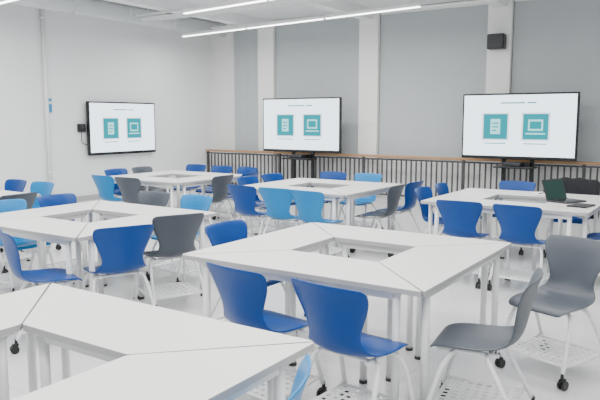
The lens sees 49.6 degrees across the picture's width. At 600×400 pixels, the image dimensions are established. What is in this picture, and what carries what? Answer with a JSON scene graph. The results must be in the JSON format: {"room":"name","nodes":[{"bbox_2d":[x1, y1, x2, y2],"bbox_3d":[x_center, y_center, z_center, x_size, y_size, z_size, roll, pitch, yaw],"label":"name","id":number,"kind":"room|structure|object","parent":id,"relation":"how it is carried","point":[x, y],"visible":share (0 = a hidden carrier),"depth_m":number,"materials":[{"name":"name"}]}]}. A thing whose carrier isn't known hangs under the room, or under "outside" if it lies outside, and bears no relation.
{"room":"classroom","nodes":[
{"label":"classroom","id":0,"kind":"room"},
{"bbox_2d":[40,9,52,194],"bbox_3d":[-4.658,-1.766,11.950,0.085,3.710,0.085,5,8,33],"label":"pipe","id":1,"kind":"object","parent":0,"point":[42,17],"depth_m":11.91,"materials":[{"name":"white metal"}]},
{"bbox_2d":[0,3,211,195],"bbox_3d":[-6.411,-1.487,9.590,0.200,3.780,15.100,5,8,33],"label":"wall","id":2,"kind":"structure","parent":0,"point":[89,58],"depth_m":12.73,"materials":[{"name":"paint"}]},
{"bbox_2d":[48,98,51,112],"bbox_3d":[-4.633,-1.754,12.056,0.015,0.260,0.070,5,8,33],"label":"wall sign","id":3,"kind":"object","parent":2,"relation":"attached to","point":[49,99],"depth_m":12.05,"materials":[{"name":"blue plastic"}]},
{"bbox_2d":[77,124,86,144],"bbox_3d":[-4.174,-1.280,12.770,0.065,0.436,0.431,5,8,33],"label":"wall control box","id":4,"kind":"object","parent":2,"relation":"attached to","point":[81,128],"visible":0.97,"depth_m":12.62,"materials":[{"name":"black plastic"}]},
{"bbox_2d":[86,101,155,155],"bbox_3d":[-3.681,-1.487,13.436,0.134,1.060,1.760,5,8,33],"label":"display","id":5,"kind":"object","parent":2,"relation":"attached to","point":[112,127],"visible":1,"depth_m":13.31,"materials":[{"name":"black plastic"}]},
{"bbox_2d":[76,184,211,201],"bbox_3d":[-6.321,0.347,9.758,0.016,0.100,15.100,5,8,33],"label":"baseboard","id":6,"kind":"structure","parent":2,"relation":"attached to","point":[94,196],"depth_m":12.95,"materials":[{"name":"grey"}]},
{"bbox_2d":[103,0,468,24],"bbox_3d":[0.176,-2.873,5.023,16.000,0.100,15.500,5,8,33],"label":"ceiling","id":7,"kind":"structure","parent":0,"point":[293,11],"depth_m":12.80,"materials":[{"name":"paint"}]},
{"bbox_2d":[0,0,16,3],"bbox_3d":[-4.133,-3.122,9.362,1.840,0.479,0.071,6,9,40],"label":"linear pendant light","id":8,"kind":"object","parent":7,"relation":"hanging from","point":[1,1],"visible":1,"depth_m":9.52,"materials":[{"name":"white plastic"}]},
{"bbox_2d":[6,0,227,37],"bbox_3d":[-5.730,-3.125,8.871,0.340,0.340,14.400,5,8,33],"label":"air duct","id":9,"kind":"object","parent":7,"relation":"hanging from","point":[102,9],"visible":0.81,"depth_m":12.15,"materials":[{"name":"white metal"}]},
{"bbox_2d":[105,0,268,29],"bbox_3d":[-4.869,-3.137,8.355,0.220,0.200,15.000,5,8,33],"label":"ceiling beam","id":10,"kind":"structure","parent":7,"relation":"attached to","point":[232,18],"depth_m":12.27,"materials":[{"name":"white paint"}]},
{"bbox_2d":[137,0,236,15],"bbox_3d":[2.981,-3.091,8.261,14.500,0.257,0.044,5,8,33],"label":"pipe","id":11,"kind":"object","parent":7,"relation":"attached to","point":[181,9],"visible":0.44,"depth_m":11.83,"materials":[{"name":"white metal"}]},
{"bbox_2d":[182,21,245,36],"bbox_3d":[-1.748,-3.571,12.973,1.840,0.479,0.071,6,9,40],"label":"linear pendant light","id":12,"kind":"object","parent":7,"relation":"hanging from","point":[188,34],"visible":0.93,"depth_m":12.96,"materials":[{"name":"white"}]},
{"bbox_2d":[182,0,266,13],"bbox_3d":[-1.195,-3.200,9.991,1.840,0.479,0.071,6,9,40],"label":"linear pendant light","id":13,"kind":"object","parent":7,"relation":"hanging from","point":[239,2],"visible":1,"depth_m":10.00,"materials":[{"name":"white plastic"}]},
{"bbox_2d":[141,0,333,21],"bbox_3d":[2.883,-3.099,8.567,14.000,0.323,0.212,5,8,33],"label":"cable tray","id":14,"kind":"object","parent":7,"relation":"attached to","point":[284,2],"visible":0.94,"depth_m":11.17,"materials":[{"name":"grey metal"}]},
{"bbox_2d":[246,15,323,28],"bbox_3d":[-0.304,-3.419,11.748,1.840,0.479,0.070,6,9,40],"label":"linear pendant light","id":15,"kind":"object","parent":7,"relation":"hanging from","point":[315,18],"visible":0.94,"depth_m":11.69,"materials":[{"name":"white"}]},
{"bbox_2d":[304,0,373,19],"bbox_3d":[-2.709,-2.960,6.937,0.220,0.200,15.000,5,8,33],"label":"ceiling beam","id":16,"kind":"structure","parent":7,"relation":"attached to","point":[341,6],"depth_m":12.05,"materials":[{"name":"white paint"}]},
{"bbox_2d":[211,0,498,28],"bbox_3d":[4.140,-3.308,9.999,14.500,0.257,0.044,5,8,33],"label":"pipe","id":17,"kind":"object","parent":7,"relation":"attached to","point":[472,1],"visible":0.56,"depth_m":11.27,"materials":[{"name":"white metal"}]},
{"bbox_2d":[325,0,420,18],"bbox_3d":[1.141,-3.266,10.524,1.840,0.479,0.070,6,9,40],"label":"linear pendant light","id":18,"kind":"object","parent":7,"relation":"hanging from","point":[414,5],"visible":1,"depth_m":10.48,"materials":[{"name":"white plastic"}]},
{"bbox_2d":[0,185,599,399],"bbox_3d":[0.176,0.977,5.503,16.000,0.100,15.500,5,8,33],"label":"floor","id":19,"kind":"structure","parent":0,"point":[459,302],"depth_m":5.13,"materials":[{"name":"tile"}]},
{"bbox_2d":[4,179,26,191],"bbox_3d":[-3.755,0.175,8.181,0.488,0.831,0.553,5,8,33],"label":"chair","id":20,"kind":"object","parent":19,"relation":"on","point":[17,185],"visible":0.21,"depth_m":8.36,"materials":[{"name":"blue plastic"}]},
{"bbox_2d":[0,190,31,252],"bbox_3d":[-3.761,0.276,7.692,1.612,0.750,0.498,5,8,33],"label":"table","id":21,"kind":"object","parent":19,"relation":"on","point":[2,192],"visible":0.15,"depth_m":7.58,"materials":[{"name":"laminate"}]},
{"bbox_2d":[0,192,37,273],"bbox_3d":[-3.129,0.327,6.963,0.553,0.831,0.488,4,8,31],"label":"chair","id":22,"kind":"object","parent":19,"relation":"on","point":[30,198],"visible":0.3,"depth_m":6.87,"materials":[{"name":"grey plastic"}]},
{"bbox_2d":[0,194,40,260],"bbox_3d":[-3.578,0.370,6.940,0.498,0.750,1.532,5,8,33],"label":"table","id":23,"kind":"object","parent":19,"relation":"on","point":[38,195],"visible":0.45,"depth_m":7.36,"materials":[{"name":"laminate"}]},
{"bbox_2d":[0,283,48,399],"bbox_3d":[-1.526,0.902,2.665,0.498,0.750,1.532,5,8,33],"label":"table","id":24,"kind":"object","parent":19,"relation":"on","point":[15,307],"visible":0.96,"depth_m":2.97,"materials":[{"name":"laminate"}]},
{"bbox_2d":[0,199,56,291],"bbox_3d":[-2.643,0.433,6.108,0.553,0.831,0.488,5,9,36],"label":"chair","id":25,"kind":"object","parent":19,"relation":"on","point":[9,205],"visible":0.39,"depth_m":6.17,"materials":[{"name":"blue plastic"},{"name":"black plastic"}]},
{"bbox_2d":[0,181,61,256],"bbox_3d":[-3.296,0.212,7.880,0.488,0.831,0.553,5,8,33],"label":"chair","id":26,"kind":"object","parent":19,"relation":"on","point":[44,188],"visible":0.23,"depth_m":8.05,"materials":[{"name":"blue plastic"},{"name":"black plastic"}]},
{"bbox_2d":[0,229,81,353],"bbox_3d":[-1.884,0.603,4.742,0.553,0.831,0.488,-5,9,-34],"label":"chair","id":27,"kind":"object","parent":19,"relation":"on","point":[53,275],"visible":0.56,"depth_m":4.58,"materials":[{"name":"blue plastic"}]},
{"bbox_2d":[0,217,86,289],"bbox_3d":[-2.154,0.565,5.373,1.612,0.750,0.498,5,8,33],"label":"table","id":28,"kind":"object","parent":19,"relation":"on","point":[58,231],"visible":0.63,"depth_m":5.16,"materials":[{"name":"laminate"}]},
{"bbox_2d":[0,200,98,286],"bbox_3d":[-2.337,0.472,6.125,0.498,0.750,1.532,5,8,33],"label":"table","id":29,"kind":"object","parent":19,"relation":"on","point":[76,210],"visible":0.52,"depth_m":6.09,"materials":[{"name":"laminate"}]},
{"bbox_2d":[38,193,106,283],"bbox_3d":[-2.312,0.371,6.604,0.553,0.831,0.488,5,8,33],"label":"chair","id":30,"kind":"object","parent":19,"relation":"on","point":[64,198],"visible":0.18,"depth_m":6.68,"materials":[{"name":"blue plastic"}]},
{"bbox_2d":[91,175,125,221],"bbox_3d":[-2.623,0.042,9.248,0.488,0.831,0.553,5,8,33],"label":"chair","id":31,"kind":"object","parent":19,"relation":"on","point":[104,184],"visible":0.4,"depth_m":9.02,"materials":[{"name":"blue plastic"},{"name":"black plastic"}]},
{"bbox_2d":[104,168,127,219],"bbox_3d":[-2.690,-0.060,10.065,0.553,0.831,0.488,5,8,33],"label":"chair","id":32,"kind":"object","parent":19,"relation":"on","point":[117,171],"visible":0.27,"depth_m":10.13,"materials":[{"name":"blue plastic"}]},
{"bbox_2d":[82,224,155,305],"bbox_3d":[-1.404,0.573,4.986,0.488,0.831,0.553,-5,8,-32],"label":"chair","id":33,"kind":"object","parent":19,"relation":"on","point":[121,250],"visible":0.61,"depth_m":4.79,"materials":[{"name":"blue plastic"}]},
{"bbox_2d":[114,177,140,203],"bbox_3d":[-2.216,0.078,8.957,0.488,0.831,0.553,4,8,28],"label":"chair","id":34,"kind":"object","parent":19,"relation":"on","point":[129,187],"visible":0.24,"depth_m":8.72,"materials":[{"name":"grey plastic"}]},
{"bbox_2d":[111,170,172,218],"bbox_3d":[-2.361,-0.030,10.151,0.498,0.750,1.532,5,8,33],"label":"table","id":35,"kind":"object","parent":19,"relation":"on","point":[165,174],"visible":0.34,"depth_m":10.09,"materials":[{"name":"laminate"}]},
{"bbox_2d":[109,176,177,219],"bbox_3d":[-2.178,0.064,9.399,1.612,0.750,0.498,5,8,33],"label":"table","id":36,"kind":"object","parent":19,"relation":"on","point":[146,181],"visible":0.38,"depth_m":9.05,"materials":[{"name":"laminate"}]},
{"bbox_2d":[78,213,216,298],"bbox_3d":[-1.384,0.549,5.499,0.498,0.750,1.532,5,8,33],"label":"table","id":37,"kind":"object","parent":19,"relation":"on","point":[87,233],"visible":0.47,"depth_m":5.39,"materials":[{"name":"laminate"}]},
{"bbox_2d":[132,166,169,198],"bbox_3d":[-2.387,-0.117,10.519,0.553,0.831,0.488,4,8,31],"label":"chair","id":38,"kind":"object","parent":19,"relation":"on","point":[142,169],"visible":0.15,"depth_m":10.61,"materials":[{"name":"grey plastic"}]},
{"bbox_2d":[93,200,216,288],"bbox_3d":[-1.567,0.456,6.252,1.612,0.750,0.498,5,8,33],"label":"table","id":39,"kind":"object","parent":19,"relation":"on","point":[105,209],"visible":0.37,"depth_m":6.15,"materials":[{"name":"laminate"}]},
{"bbox_2d":[137,191,176,273],"bbox_3d":[-1.671,0.345,6.812,0.488,0.831,0.553,4,8,30],"label":"chair","id":40,"kind":"object","parent":19,"relation":"on","point":[153,198],"visible":0.11,"depth_m":6.97,"materials":[{"name":"grey plastic"}]},
{"bbox_2d":[13,342,313,399],"bbox_3d":[-0.574,0.980,2.040,0.498,0.750,1.532,5,8,33],"label":"table","id":41,"kind":"object","parent":19,"relation":"on","point":[224,373],"visible":1,"depth_m":2.18,"materials":[{"name":"laminate"}]},
{"bbox_2d":[23,283,312,399],"bbox_3d":[-0.757,0.887,2.792,1.612,0.750,0.498,5,8,33],"label":"table","id":42,"kind":"object","parent":19,"relation":"on","point":[107,328],"visible":0.83,"depth_m":2.67,"materials":[{"name":"laminate"}]},
{"bbox_2d":[133,213,203,305],"bbox_3d":[-1.112,0.500,5.568,0.488,0.831,0.553,-5,8,-32],"label":"chair","id":43,"kind":"object","parent":19,"relation":"on","point":[175,234],"visible":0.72,"depth_m":5.39,"materials":[{"name":"grey plastic"}]},
{"bbox_2d":[145,194,212,286],"bbox_3d":[-1.185,0.385,6.494,0.488,0.831,0.553,5,9,37],"label":"chair","id":44,"kind":"object","parent":19,"relation":"on","point":[188,201],"visible":0.38,"depth_m":6.55,"materials":[{"name":"blue"}]},
{"bbox_2d":[169,164,205,208],"bbox_3d":[-1.895,-0.173,10.970,0.488,0.831,0.553,5,8,33],"label":"chair","id":45,"kind":"object","parent":19,"relation":"on","point":[190,167],"visible":0.32,"depth_m":11.05,"materials":[{"name":"blue plastic"}]},
{"bbox_2d":[173,170,241,207],"bbox_3d":[-1.592,-0.046,10.278,1.612,0.750,0.498,5,8,33],"label":"table","id":46,"kind":"object","parent":19,"relation":"on","point":[179,174],"visible":0.33,"depth_m":10.22,"materials":[{"name":"laminate"}]},
{"bbox_2d":[177,175,241,220],"bbox_3d":[-1.409,0.048,9.526,0.498,0.750,1.532,5,8,33],"label":"table","id":47,"kind":"object","parent":19,"relation":"on","point":[197,180],"visible":0.38,"depth_m":9.21,"materials":[{"name":"laminate"}]},
{"bbox_2d":[195,166,232,219],"bbox_3d":[-1.411,-0.129,10.616,0.488,0.831,0.553,5,8,33],"label":"chair","id":48,"kind":"object","parent":19,"relation":"on","point":[214,169],"visible":0.44,"depth_m":10.70,"materials":[{"name":"blue plastic"}]},
{"bbox_2d":[204,175,233,226],"bbox_3d":[-1.245,0.051,9.175,0.553,0.831,0.488,5,8,33],"label":"chair","id":49,"kind":"object","parent":19,"relation":"on","point":[219,183],"visible":0.49,"depth_m":9.01,"materials":[{"name":"grey plastic"}]},
{"bbox_2d":[215,172,260,224],"bbox_3d":[-0.916,-0.004,9.615,0.553,0.831,0.488,4,8,29],"label":"chair","id":50,"kind":"object","parent":19,"relation":"on","point":[234,216],"visible":0.28,"depth_m":9.55,"materials":[{"name":"blue plastic"}]},
{"bbox_2d":[215,167,260,218],"bbox_3d":[-0.992,-0.094,10.341,0.488,0.831,0.553,6,9,41],"label":"chair","id":51,"kind":"object","parent":19,"relation":"on","point":[241,170],"visible":0.2,"depth_m":10.44,"materials":[{"name":"blue plastic"}]},
{"bbox_2d":[205,220,297,332],"bbox_3d":[-0.375,0.596,4.797,0.553,0.831,0.488,5,9,35],"label":"chair","id":52,"kind":"object","parent":19,"relation":"on","point":[219,233],"visible":0.2,"depth_m":4.87,"materials":[{"name":"blue plastic"}]},
{"bbox_2d":[227,184,277,237],"bbox_3d":[-0.565,0.210,7.896,0.488,0.831,0.553,5,9,36],"label":"chair","id":53,"kind":"object","parent":19,"relation":"on","point":[244,197],"visible":0.59,"depth_m":7.69,"materials":[{"name":"blue plastic"}]},
{"bbox_2d":[182,222,332,335],"bbox_3d":[-0.119,0.653,4.668,0.498,0.750,1.532,5,8,33],"label":"table","id":54,"kind":"object","parent":19,"relation":"on","point":[309,237],"visible":0.33,"depth_m":4.51,"materials":[{"name":"laminate"}]},
{"bbox_2d":[237,176,283,234],"bbox_3d":[-0.527,0.110,8.704,0.553,0.831,0.488,5,8,33],"label":"chair","id":55,"kind":"object","parent":19,"relation":"on","point":[245,180],"visible":0.4,"depth_m":8.78,"materials":[{"name":"blue plastic"}]},
{"bbox_2d":[206,262,327,399],"bbox_3d":[-0.202,0.738,3.660,0.488,0.831,0.553,6,9,41],"label":"chair","id":56,"kind":"object","parent":19,"relation":"on","point":[243,294],"visible":0.59,"depth_m":3.48,"materials":[{"name":"blue plastic"}]},
{"bbox_2d":[242,178,309,228],"bbox_3d":[-0.227,0.145,8.749,0.498,0.750,1.532,5,8,33],"label":"table","id":57,"kind":"object","parent":19,"relation":"on","point":[298,182],"visible":0.29,"depth_m":8.67,"materials":[{"name":"laminate"}]},
{"bbox_2d":[259,173,301,228],"bbox_3d":[-0.223,0.053,9.160,0.553,0.831,0.488,5,9,37],"label":"chair","id":58,"kind":"object","parent":19,"relation":"on","point":[269,177],"visible":0.23,"depth_m":9.23,"materials":[{"name":"blue plastic"}]},
{"bbox_2d":[259,187,303,233],"bbox_3d":[-0.173,0.245,7.615,0.488,0.831,0.553,4,8,29],"label":"chair","id":59,"kind":"object","parent":19,"relation":"on","point":[277,201],"visible":0.48,"depth_m":7.40,"materials":[{"name":"blue plastic"},{"name":"black plastic"}]},
{"bbox_2d":[243,186,343,255],"bbox_3d":[-0.043,0.238,7.997,1.612,0.750,0.498,5,8,33],"label":"table","id":60,"kind":"object","parent":19,"relation":"on","point":[329,194],"visible":0.36,"depth_m":7.79,"materials":[{"name":"laminate"}]},
{"bbox_2d":[287,354,310,399],"bbox_3d":[-0.245,0.936,2.066,0.553,0.831,0.488,1,7,11],"label":"chair","id":61,"kind":"object","parent":19,"relation":"on","point":[303,372],"visible":1,"depth_m":2.09,"materials":[{"name":"blue plastic"}]},
{"bbox_2d":[182,250,420,399],"bbox_3d":[0.065,0.747,3.916,1.612,0.750,0.498,5,8,33],"label":"table","id":62,"kind":"object","parent":19,"relation":"on","point":[371,278],"visible":0.78,"depth_m":3.74,"materials":[{"name":"laminate"}]},
{"bbox_2d":[263,97,341,187],"bbox_3d":[-0.001,-1.108,13.591,1.930,2.040,0.600,5,8,33],"label":"display stand","id":63,"kind":"object","parent":19,"relation":"on","point":[312,125],"visible":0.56,"depth_m":13.51,"materials":[{"name":"black plastic"}]},
{"bbox_2d":[290,190,348,257],"bbox_3d":[0.203,0.282,7.320,0.488,0.831,0.553,5,9,36],"label":"chair","id":64,"kind":"object","parent":19,"relation":"on","point":[309,204],"visible":0.62,"depth_m":7.12,"materials":[{"name":"blue plastic"},{"name":"black plastic"}]},
{"bbox_2d":[320,171,346,223],"bbox_3d":[0.371,0.020,9.422,0.488,0.831,0.553,5,8,33],"label":"chair","id":65,"kind":"object","parent":19,"relation":"on","point":[331,175],"visible":0.27,"depth_m":9.54,"materials":[{"name":"blue plastic"}]},
{"bbox_2d":[301,178,396,229],"bbox_3d":[0.543,0.129,8.876,1.612,0.750,0.498,5,8,33],"label":"table","id":66,"kind":"object","parent":19,"relation":"on","point":[317,183],"visible":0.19,"depth_m":8.73,"materials":[{"name":"laminate"}]},
{"bbox_2d":[291,278,414,399],"bbox_3d":[0.268,0.782,3.303,0.488,0.831,0.553,6,9,39],"label":"chair","id":67,"kind":"object","parent":19,"relation":"on","point":[336,317],"visible":0.98,"depth_m":3.13,"materials":[{"name":"blue plastic"}]},
{"bbox_2d":[338,173,383,228],"bbox_3d":[0.842,0.056,9.137,0.488,0.831,0.553,5,9,37],"label":"chair","id":68,"kind":"object","parent":19,"relation":"on","point":[365,177],"visible":0.48,"depth_m":9.18,"materials":[{"name":"blue plastic"},{"name":"black plastic"}]},
{"bbox_2d":[331,184,402,257],"bbox_3d":[0.726,0.223,8.124,0.498,0.750,1.532,5,8,33],"label":"table","id":69,"kind":"object","parent":19,"relation":"on","point":[351,192],"visible":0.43,"depth_m":8.01,"materials":[{"name":"laminate"}]},
{"bbox_2d":[350,184,404,256],"bbox_3d":[0.962,0.216,7.846,0.553,0.831,0.488,4,8,31],"label":"chair","id":70,"kind":"object","parent":19,"relation":"on","point":[394,193],"visible":0.57,"depth_m":7.69,"materials":[{"name":"grey plastic"}]},
{"bbox_2d":[375,181,423,232],"bbox_3d":[1.264,0.160,8.299,0.553,0.831,0.488,5,9,37],"label":"chair","id":71,"kind":"object","parent":19,"relation":"on","point":[410,195],"visible":0.52,"depth_m":8.10,"materials":[{"name":"blue plastic"}]},
{"bbox_2d":[205,149,599,199],"bbox_3d":[4.095,-0.264,11.496,15.200,0.882,0.100,5,8,33],"label":"guard rail","id":72,"kind":"object","parent":19,"relation":"on","point":[218,151],"visible":0.49,"depth_m":12.82,"materials":[{"name":"black metal"}]},
{"bbox_2d":[314,222,509,350],"bbox_3d":[0.651,0.637,4.795,1.612,0.750,0.498,5,8,33],"label":"table","id":73,"kind":"object","parent":19,"relation":"on","point":[371,239],"visible":0.54,"depth_m":4.61,"materials":[{"name":"laminate"}]},
{"bbox_2d":[414,186,448,235],"bbox_3d":[1.580,0.285,7.296,0.553,0.831,0.488,5,8,33],"label":"chair","id":74,"kind":"object","parent":19,"relation":"on","point":[422,193],"visible":0.23,"depth_m":7.39,"materials":[{"name":"blue plastic"}]},
{"bbox_2d":[379,243,510,399],"bbox_3d":[0.834,0.731,4.043,0.498,0.750,1.532,5,8,33],"label":"table","id":75,"kind":"object","parent":19,"relation":"on","point":[430,269],"visible":0.8,"depth_m":3.91,"materials":[{"name":"laminate"}]},
{"bbox_2d":[420,188,496,239],"bbox_3d":[1.892,0.318,7.358,0.498,0.750,1.532,5,8,33],"label":"table","id":76,"kind":"object","parent":19,"relation":"on","point":[469,193],"visible":0.3,"depth_m":7.19,"materials":[{"name":"laminate"}]},
{"bbox_2d":[434,182,482,239],"bbox_3d":[1.893,0.226,7.767,0.553,0.831,0.488,4,8,29],"label":"chair","id":77,"kind":"object","parent":19,"relation":"on","point":[442,188],"visible":0.1,"depth_m":7.88,"materials":[{"name":"blue plastic"}]},
{"bbox_2d":[436,200,492,288],"bbox_3d":[1.630,0.390,6.454,0.488,0.831,0.553,4,8,30],"label":"chair","id":78,"kind":"object","parent":19,"relation":"on","point":[460,218],"visible":0.59,"depth_m":6.23,"materials":[{"name":"blue plastic"}]},
{"bbox_2d":[426,267,542,399],"bbox_3d":[0.964,0.769,3.408,0.553,0.831,0.488,3,8,25],"label":"chair","id":79,"kind":"object","parent":19,"relation":"on","point":[470,338],"visible":1,"depth_m":3.43,"materials":[{"name":"grey plastic"}]},
{"bbox_2d":[421,199,586,273],"bbox_3d":[2.075,0.412,6.606,1.612,0.750,0.498,5,8,33],"label":"table","id":80,"kind":"object","parent":19,"relation":"on","point":[548,211],"visible":0.39,"depth_m":6.51,"materials":[{"name":"laminate"}]},
{"bbox_2d":[487,181,535,254],"bbox_3d":[2.581,0.201,7.971,0.488,0.831,0.553,5,9,35],"label":"chair","id":81,"kind":"object","parent":19,"relation":"on","point":[503,185],"visible":0.3,"depth_m":8.12,"materials":[{"name":"blue plastic"}]},
{"bbox_2d":[487,204,549,290],"bbox_3d":[2.101,0.431,6.121,0.488,0.831,0.553,5,9,37],"label":"chair","id":82,"kind":"object","parent":19,"relation":"on","point":[518,224],"visible":0.69,"depth_m":5.95,"materials":[{"name":"blue plastic"}]},
{"bbox_2d":[462,92,580,200],"bbox_3d":[3.710,-0.805,11.153,1.940,2.040,0.600,5,8,33],"label":"display stand","id":83,"kind":"object","parent":19,"relation":"on","point":[532,127],"visible":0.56,"depth_m":11.07,"materials":[{"name":"black plastic"}]},
{"bbox_2d":[472,188,599,258],"bbox_3d":[2.661,0.302,7.485,1.612,0.750,0.498,5,8,33],"label":"table","id":84,"kind":"object","parent":19,"relation":"on","point":[504,195],"visible":0.34,"depth_m":7.35,"materials":[{"name":"laminate"}]},
{"bbox_2d":[531,192,544,195],"bbox_3d":[2.747,-0.075,7.367,0.210,0.024,0.290,2,7,13],"label":"notebook","id":85,"kind":"object","parent":84,"relation":"on","point":[533,193],"visible":0.57,"depth_m":7.30,"materials":[{"name":"white paper"}]},
{"bbox_2d":[494,235,599,390],"bbox_3d":[1.630,0.678,4.143,0.553,0.831,0.488,-5,9,-36],"label":"chair","id":86,"kind":"object","parent":19,"relation":"on","point":[573,262],"visible":0.92,"depth_m":4.19,"materials":[{"name":"grey plastic"}]},
{"bbox_2d":[543,216,590,257],"bbox_3d":[3.158,0.245,7.615,0.488,0.831,0.553,4,8,30],"label":"chair","id":87,"kind":"object","parent":19,"relation":"on","point":[575,220],"visible":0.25,"depth_m":7.51,"materials":[{"name":"blue plastic"}]},
{"bbox_2d":[545,197,599,275],"bbox_3d":[2.844,0.396,6.733,0.498,0.750,1.532,5,8,33],"label":"table","id":88,"kind":"object","parent":19,"relation":"on","point":[590,211],"visible":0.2,"depth_m":6.51,"materials":[{"name":"laminate"}]},
{"bbox_2d":[541,179,585,203],"bbox_3d":[2.736,-0.095,6.740,0.330,0.218,0.311,-4,8,-31],"label":"laptop","id":89,"kind":"object","parent":88,"relation":"on","point":[554,190],"visible":1,"depth_m":6.80,"materials":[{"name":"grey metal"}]},
{"bbox_2d":[566,203,595,207],"bbox_3d":[2.761,0.053,6.383,0.190,0.013,0.270,7,10,43],"label":"tablet computer","id":90,"kind":"object","parent":88,"relation":"on","point":[578,205],"visible":1,"depth_m":6.33,"materials":[{"name":"black plastic"}]},
{"bbox_2d":[587,232,599,275],"bbox_3d":[3.022,0.407,6.314,0.553,0.831,0.488,4,8,31],"label":"chair","id":91,"kind":"object","parent":19,"relation":"on","point":[596,236],"visible":0.19,"depth_m":6.36,"materials":[{"name":"blue plastic"}]},
{"bbox_2d":[210,5,599,212],"bbox_3d":[4.399,-1.736,11.593,16.000,3.780,0.200,5,8,33],"label":"wall","id":92,"kind":"structure","parent":0,"point":[221,49],"depth_m":14.69,"materials":[{"name":"paint"}]},
{"bbox_2d":[234,28,257,150],"bbox_3d":[-1.232,-2.584,15.062,0.745,2.935,0.070,5,8,33],"label":"roller blind","id":93,"kind":"object","parent":92,"relation":"attached to","point":[245,41],"visible":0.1,"depth_m":15.08,"materials":[{"name":"fabric"}]},
{"bbox_2d":[258,20,275,182],"bbox_3d":[-0.740,-2.131,14.766,0.430,3.780,0.140,5,8,33],"label":"pilaster","id":94,"kind":"object","parent":92,"relation":"attached to","point":[266,38],"visible":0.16,"depth_m":14.62,"materials":[{"name":"white paint"}]},
{"bbox_2d":[275,15,358,153],"bbox_3d":[0.351,-2.454,14.022,2.130,2.935,0.070,5,8,33],"label":"roller blind","id":95,"kind":"object","parent":92,"relation":"attached to","point":[319,58],"visible":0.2,"depth_m":13.84,"materials":[{"name":"fabric"}]},
{"bbox_2d":[358,13,380,196],"bbox_3d":[1.420,-1.955,13.348,0.430,3.780,0.140,5,8,33],"label":"pilaster","id":96,"kind":"object","parent":92,"relation":"attached to","point":[369,30],"visible":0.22,"depth_m":13.24,"materials":[{"name":"white paint"}]},
{"bbox_2d":[379,0,487,157],"bbox_3d":[2.531,-2.276,12.590,2.180,2.935,0.070,5,8,33],"label":"roller blind","id":97,"kind":"object","parent":92,"relation":"attached to","point":[431,57],"visible":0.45,"depth_m":12.60,"materials":[{"name":"fabric"}]},
{"bbox_2d":[482,0,514,199],"bbox_3d":[3.621,-1.775,11.902,0.430,3.780,0.140,5,8,33],"label":"pilaster","id":98,"kind":"object","parent":92,"relation":"attached to","point":[500,20],"visible":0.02,"depth_m":11.73,"materials":[{"name":"white paint"}]},
{"bbox_2d":[487,33,506,49],"bbox_3d":[3.518,-2.827,11.613,0.300,0.270,0.235,5,8,33],"label":"wall speaker","id":99,"kind":"object","parent":98,"relation":"attached to","point":[497,41],"visible":1,"depth_m":11.52,"materials":[{"name":"black plastic"}]},
{"bbox_2d":[511,0,599,161],"bbox_3d":[4.733,-2.096,11.144,2.180,2.935,0.070,5,8,33],"label":"roller blind","id":100,"kind":"object","parent":92,"relation":"attached to","point":[556,43],"visible":0.64,"depth_m":11.20,"materials":[{"name":"fabric"}]},
{"bbox_2d":[484,0,507,7],"bbox_3d":[-0.482,-2.778,5.474,0.220,0.200,15.000,5,8,33],"label":"ceiling beam","id":101,"kind":"structure","parent":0,"point":[501,3],"depth_m":11.32,"materials":[{"name":"white paint"}]},
{"bbox_2d":[559,177,599,218],"bbox_3d":[3.272,-0.020,7.779,0.589,0.500,0.215,4,8,30],"label":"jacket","id":102,"kind":"object","parent":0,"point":[583,186],"visible":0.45,"depth_m":7.71,"materials":[{"name":"black fabric"}]}
]}

